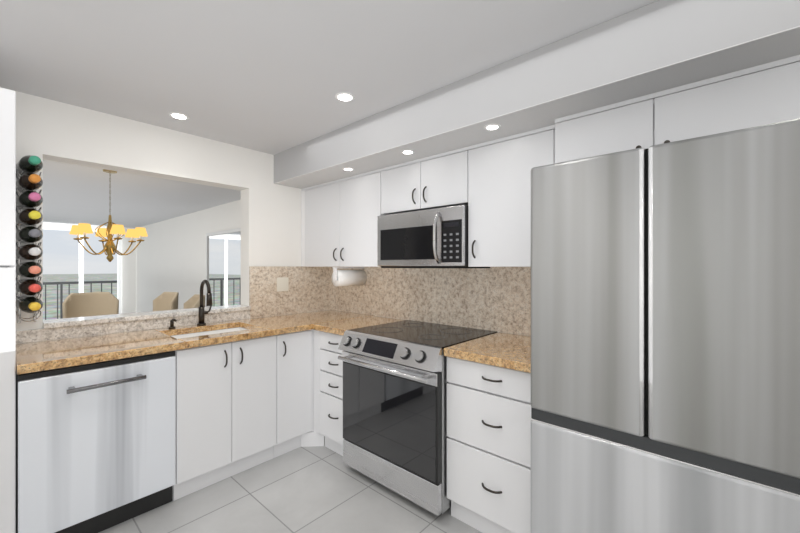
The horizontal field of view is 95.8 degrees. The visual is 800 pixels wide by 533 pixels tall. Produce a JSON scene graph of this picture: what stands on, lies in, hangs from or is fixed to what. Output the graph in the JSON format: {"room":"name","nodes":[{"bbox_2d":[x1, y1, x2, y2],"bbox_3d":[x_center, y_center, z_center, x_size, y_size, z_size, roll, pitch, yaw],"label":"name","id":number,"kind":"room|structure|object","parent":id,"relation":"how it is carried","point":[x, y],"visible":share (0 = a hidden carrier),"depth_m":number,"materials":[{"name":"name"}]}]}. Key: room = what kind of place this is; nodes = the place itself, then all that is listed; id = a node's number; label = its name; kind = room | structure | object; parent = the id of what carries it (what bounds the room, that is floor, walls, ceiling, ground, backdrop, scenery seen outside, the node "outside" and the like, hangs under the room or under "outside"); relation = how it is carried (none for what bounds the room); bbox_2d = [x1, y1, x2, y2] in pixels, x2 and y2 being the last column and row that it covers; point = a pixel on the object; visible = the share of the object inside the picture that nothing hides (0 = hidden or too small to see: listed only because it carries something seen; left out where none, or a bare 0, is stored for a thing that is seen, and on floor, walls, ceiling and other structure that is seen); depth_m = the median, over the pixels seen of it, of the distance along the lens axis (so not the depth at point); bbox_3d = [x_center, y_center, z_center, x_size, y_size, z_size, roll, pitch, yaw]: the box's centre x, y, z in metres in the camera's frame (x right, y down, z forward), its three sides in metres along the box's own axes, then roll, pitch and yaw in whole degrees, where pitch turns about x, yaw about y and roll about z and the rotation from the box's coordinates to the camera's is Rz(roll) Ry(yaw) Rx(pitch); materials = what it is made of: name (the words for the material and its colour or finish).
{"room":"kitchen","nodes":[
{"label":"kitchen","id":0,"kind":"room"},
{"bbox_2d":[43,222,135,313],"bbox_3d":[-8.365,0.179,7.000,0.100,2.257,5.350,0,0,42],"label":"wall","id":1,"kind":"structure","parent":0,"point":[128,283],"depth_m":8.83,"materials":[{"name":"paint"}]},
{"bbox_2d":[43,226,121,313],"bbox_3d":[-8.372,0.223,6.999,0.050,2.170,4.800,0,0,42],"label":"window","id":2,"kind":"structure","parent":1,"relation":"in","point":[119,272],"depth_m":8.25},
{"bbox_2d":[0,87,328,343],"bbox_3d":[-2.452,0.179,1.637,0.205,2.257,5.650,0,0,42],"label":"wall","id":3,"kind":"structure","parent":0,"point":[52,130],"depth_m":2.57,"materials":[{"name":"paint"}]},
{"bbox_2d":[16,155,42,322],"bbox_3d":[-1.930,-0.133,1.883,0.311,0.877,0.096,0,0,42],"label":"wine rack","id":4,"kind":"object","parent":3,"relation":"attached to","point":[29,199],"visible":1,"depth_m":1.83,"materials":[{"name":"metal"}]},
{"bbox_2d":[277,277,288,291],"bbox_3d":[-1.008,0.154,3.110,0.008,0.120,0.110,0,0,42],"label":"electrical outlet plate","id":5,"kind":"object","parent":3,"relation":"attached to","point":[282,283],"visible":1,"depth_m":3.11,"materials":[{"name":"beige plastic"}]},
{"bbox_2d":[136,200,240,312],"bbox_3d":[-3.623,0.179,6.411,7.950,2.257,0.100,0,0,42],"label":"wall","id":6,"kind":"structure","parent":0,"point":[171,255],"depth_m":6.87,"materials":[{"name":"paint"}]},
{"bbox_2d":[206,228,240,306],"bbox_3d":[-2.196,0.373,5.044,2.580,1.830,0.028,0,0,42],"label":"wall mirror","id":7,"kind":"object","parent":6,"relation":"attached to","point":[223,263],"visible":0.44,"depth_m":5.46,"materials":[{"name":"clear glass"}]},
{"bbox_2d":[99,436,481,532],"bbox_3d":[-3.918,1.358,3.084,12.050,0.100,5.850,0,0,42],"label":"floor","id":8,"kind":"structure","parent":0,"point":[319,489],"depth_m":1.96,"materials":[{"name":"tile"}]},
{"bbox_2d":[0,88,15,532],"bbox_3d":[-2.071,0.281,1.477,0.638,2.055,0.673,0,0,42],"label":"pantry cabinet","id":9,"kind":"object","parent":8,"relation":"on","point":[7,311],"visible":1,"depth_m":1.52,"materials":[{"name":"white wood"}]},
{"bbox_2d":[62,292,118,317],"bbox_3d":[-3.523,0.808,4.146,0.469,1.000,0.505,0,0,42],"label":"chair","id":10,"kind":"object","parent":8,"relation":"on","point":[86,304],"visible":0.4,"depth_m":4.28,"materials":[{"name":"fabric"}]},
{"bbox_2d":[16,351,175,532],"bbox_3d":[-1.622,0.885,1.933,0.647,0.846,0.597,0,0,42],"label":"dishwasher","id":11,"kind":"object","parent":8,"relation":"on","point":[95,447],"visible":0.98,"depth_m":1.72,"materials":[{"name":"silver metal"}]},
{"bbox_2d":[153,292,178,310],"bbox_3d":[-2.820,0.808,4.169,0.465,1.000,0.441,0,0,42],"label":"chair","id":12,"kind":"object","parent":8,"relation":"on","point":[165,301],"visible":0.31,"depth_m":4.35,"materials":[{"name":"fabric"}]},
{"bbox_2d":[184,294,204,308],"bbox_3d":[-2.272,0.808,3.759,0.465,1.000,0.441,0,0,42],"label":"chair","id":13,"kind":"object","parent":8,"relation":"on","point":[193,301],"visible":0.15,"depth_m":3.96,"materials":[{"name":"fabric"}]},
{"bbox_2d":[172,335,275,500],"bbox_3d":[-1.243,0.883,2.401,0.638,0.849,0.599,0,0,42],"label":"base cabinet","id":14,"kind":"object","parent":8,"relation":"on","point":[225,410],"visible":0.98,"depth_m":2.17,"materials":[{"name":"white wood"}]},
{"bbox_2d":[16,310,358,374],"bbox_3d":[-1.140,0.538,2.505,0.618,0.242,2.097,0,0,42],"label":"countertop","id":15,"kind":"structure","parent":14,"relation":"on","point":[62,353],"depth_m":2.05,"materials":[{"name":"stone"}]},
{"bbox_2d":[168,319,176,328],"bbox_3d":[-1.514,0.382,2.414,0.096,0.069,0.040,0,0,42],"label":"soap dispenser","id":16,"kind":"object","parent":15,"relation":"on","point":[172,326],"visible":1,"depth_m":2.42,"materials":[{"name":"brown metal"}]},
{"bbox_2d":[197,280,212,325],"bbox_3d":[-1.348,0.254,2.540,0.191,0.324,0.096,0,0,42],"label":"faucet","id":17,"kind":"object","parent":15,"relation":"on","point":[202,312],"visible":1,"depth_m":2.55,"materials":[{"name":"brown metal"}]},
{"bbox_2d":[273,330,323,457],"bbox_3d":[-0.915,0.883,2.733,0.684,0.849,0.330,0,0,42],"label":"base cabinet","id":18,"kind":"object","parent":8,"relation":"on","point":[298,370],"visible":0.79,"depth_m":2.56,"materials":[{"name":"white wood"}]},
{"bbox_2d":[308,314,402,335],"bbox_3d":[-0.283,0.437,2.705,0.368,0.040,0.657,0,0,42],"label":"countertop","id":19,"kind":"structure","parent":18,"relation":"on","point":[338,326],"depth_m":2.64,"materials":[{"name":"stone"}]},
{"bbox_2d":[320,331,343,455],"bbox_3d":[-0.263,0.883,2.699,0.329,0.849,0.638,0,0,42],"label":"base cabinet","id":20,"kind":"object","parent":8,"relation":"on","point":[331,398],"visible":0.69,"depth_m":2.51,"materials":[{"name":"white wood"}]},
{"bbox_2d":[338,320,497,515],"bbox_3d":[0.105,0.860,2.289,0.757,0.896,0.706,0,0,42],"label":"range","id":21,"kind":"object","parent":8,"relation":"on","point":[395,382],"visible":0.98,"depth_m":2.02,"materials":[{"name":"silver metal"}]},
{"bbox_2d":[447,357,530,532],"bbox_3d":[0.622,0.883,1.906,0.517,0.849,0.638,0,0,42],"label":"base cabinet","id":22,"kind":"object","parent":8,"relation":"on","point":[489,449],"visible":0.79,"depth_m":1.70,"materials":[{"name":"white wood"}]},
{"bbox_2d":[444,332,530,372],"bbox_3d":[0.618,0.437,1.902,0.517,0.040,0.613,0,0,42],"label":"countertop","id":23,"kind":"structure","parent":22,"relation":"on","point":[507,350],"depth_m":1.79,"materials":[{"name":"stone"}]},
{"bbox_2d":[531,118,799,532],"bbox_3d":[1.030,0.465,1.403,0.751,1.687,0.792,0,0,42],"label":"fridge","id":24,"kind":"object","parent":8,"relation":"on","point":[665,337],"visible":1,"depth_m":1.08,"materials":[{"name":"silver metal"}]},
{"bbox_2d":[0,0,657,227],"bbox_3d":[-3.918,-0.999,3.084,12.050,0.100,5.850,0,0,42],"label":"ceiling","id":25,"kind":"structure","parent":0,"point":[273,77],"depth_m":1.67,"materials":[{"name":"paint"}]},
{"bbox_2d":[69,169,147,261],"bbox_3d":[-2.852,-0.495,3.555,0.621,0.907,0.573,0,0,42],"label":"chandelier","id":26,"kind":"object","parent":25,"relation":"hanging from","point":[109,246],"visible":1,"depth_m":3.53,"materials":[{"name":"brass"},{"name":"dark brass"},{"name":"fabric"}]},
{"bbox_2d":[169,112,188,119],"bbox_3d":[-1.393,-0.947,2.279,0.108,0.004,0.108,0,0,42],"label":"recessed light","id":27,"kind":"object","parent":25,"relation":"in","point":[180,116],"visible":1,"depth_m":2.28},
{"bbox_2d":[335,92,354,101],"bbox_3d":[-0.307,-0.947,2.023,0.108,0.004,0.108,0,0,42],"label":"recessed light","id":28,"kind":"object","parent":25,"relation":"in","point":[344,96],"visible":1,"depth_m":2.02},
{"bbox_2d":[274,0,799,188],"bbox_3d":[0.499,-0.826,2.057,3.700,0.244,0.585,0,0,42],"label":"soffit","id":29,"kind":"structure","parent":0,"point":[657,46],"depth_m":1.51,"materials":[{"name":"paint"}]},
{"bbox_2d":[401,150,413,154],"bbox_3d":[0.048,-0.702,2.221,0.084,0.004,0.084,0,0,42],"label":"recessed light","id":30,"kind":"object","parent":29,"relation":"in","point":[407,152],"visible":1,"depth_m":2.22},
{"bbox_2d":[484,124,500,130],"bbox_3d":[0.466,-0.702,1.822,0.084,0.004,0.084,0,0,42],"label":"recessed light","id":31,"kind":"object","parent":29,"relation":"in","point":[492,126],"visible":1,"depth_m":1.81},
{"bbox_3d":[0.802,0.179,2.246,3.900,2.257,0.100,0,0,42],"label":"wall","id":32,"kind":"structure","parent":0,"visible":0},
{"bbox_2d":[381,151,467,214],"bbox_3d":[0.223,-0.529,2.458,0.716,0.307,0.348,0,0,42],"label":"upper cabinet","id":33,"kind":"object","parent":32,"relation":"attached to","point":[440,182],"visible":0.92,"depth_m":2.31,"materials":[{"name":"white wood"}]},
{"bbox_2d":[377,205,489,267],"bbox_3d":[0.203,-0.175,2.434,0.710,0.372,0.411,0,0,42],"label":"microwave","id":34,"kind":"object","parent":33,"relation":"attached to","point":[434,238],"visible":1,"depth_m":2.27,"materials":[{"name":"silver metal"}]},
{"bbox_2d":[329,267,530,335],"bbox_3d":[0.166,0.198,2.733,2.300,0.436,0.018,0,0,42],"label":"backsplash","id":35,"kind":"structure","parent":32,"relation":"attached to","point":[497,299],"depth_m":2.57,"materials":[{"name":"stone"}]},
{"bbox_2d":[301,172,383,266],"bbox_3d":[-0.422,-0.340,3.036,1.013,0.684,0.348,0,0,42],"label":"upper cabinet","id":36,"kind":"object","parent":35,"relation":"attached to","point":[338,224],"visible":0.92,"depth_m":2.88,"materials":[{"name":"white wood"}]},
{"bbox_2d":[332,267,366,286],"bbox_3d":[-0.427,0.085,3.062,0.136,0.158,0.315,0,0,42],"label":"paper towel","id":37,"kind":"object","parent":36,"relation":"attached to","point":[348,277],"visible":0.98,"depth_m":2.99,"materials":[{"name":"white paper"}]},
{"bbox_2d":[468,129,554,266],"bbox_3d":[0.673,-0.340,2.055,0.489,0.684,0.348,0,0,42],"label":"upper cabinet","id":38,"kind":"object","parent":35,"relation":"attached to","point":[499,204],"visible":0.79,"depth_m":1.96,"materials":[{"name":"white wood"}]},
{"bbox_2d":[301,55,799,190],"bbox_3d":[0.333,-0.693,2.341,3.066,0.020,0.377,0,0,42],"label":"crown molding","id":39,"kind":"structure","parent":32,"relation":"attached to","point":[762,67],"depth_m":1.57,"materials":[{"name":"white wood"}]},
{"bbox_2d":[555,61,799,162],"bbox_3d":[1.159,-0.544,1.580,0.820,0.275,0.407,0,0,42],"label":"upper cabinet","id":40,"kind":"object","parent":32,"relation":"attached to","point":[768,96],"visible":0.46,"depth_m":1.39,"materials":[{"name":"white wood"}]},
{"label":"outside","id":41,"kind":"structure","parent":0,"visible":0},
{"bbox_2d":[43,273,116,319],"bbox_3d":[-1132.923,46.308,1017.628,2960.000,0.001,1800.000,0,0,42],"label":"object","id":42,"kind":"object","parent":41,"point":[51,301],"depth_m":796.96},
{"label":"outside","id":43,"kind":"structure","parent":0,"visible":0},
{"bbox_3d":[-8.805,1.503,7.595,1.350,0.110,5.650,0,0,42],"label":"floor","id":44,"kind":"structure","parent":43,"visible":0},
{"bbox_2d":[43,281,116,319],"bbox_3d":[-9.203,0.913,7.938,0.060,1.070,5.670,0,0,42],"label":"railing","id":45,"kind":"object","parent":44,"relation":"on","point":[61,290],"visible":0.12,"depth_m":8.89,"materials":[{"name":"metal"}]}
]}

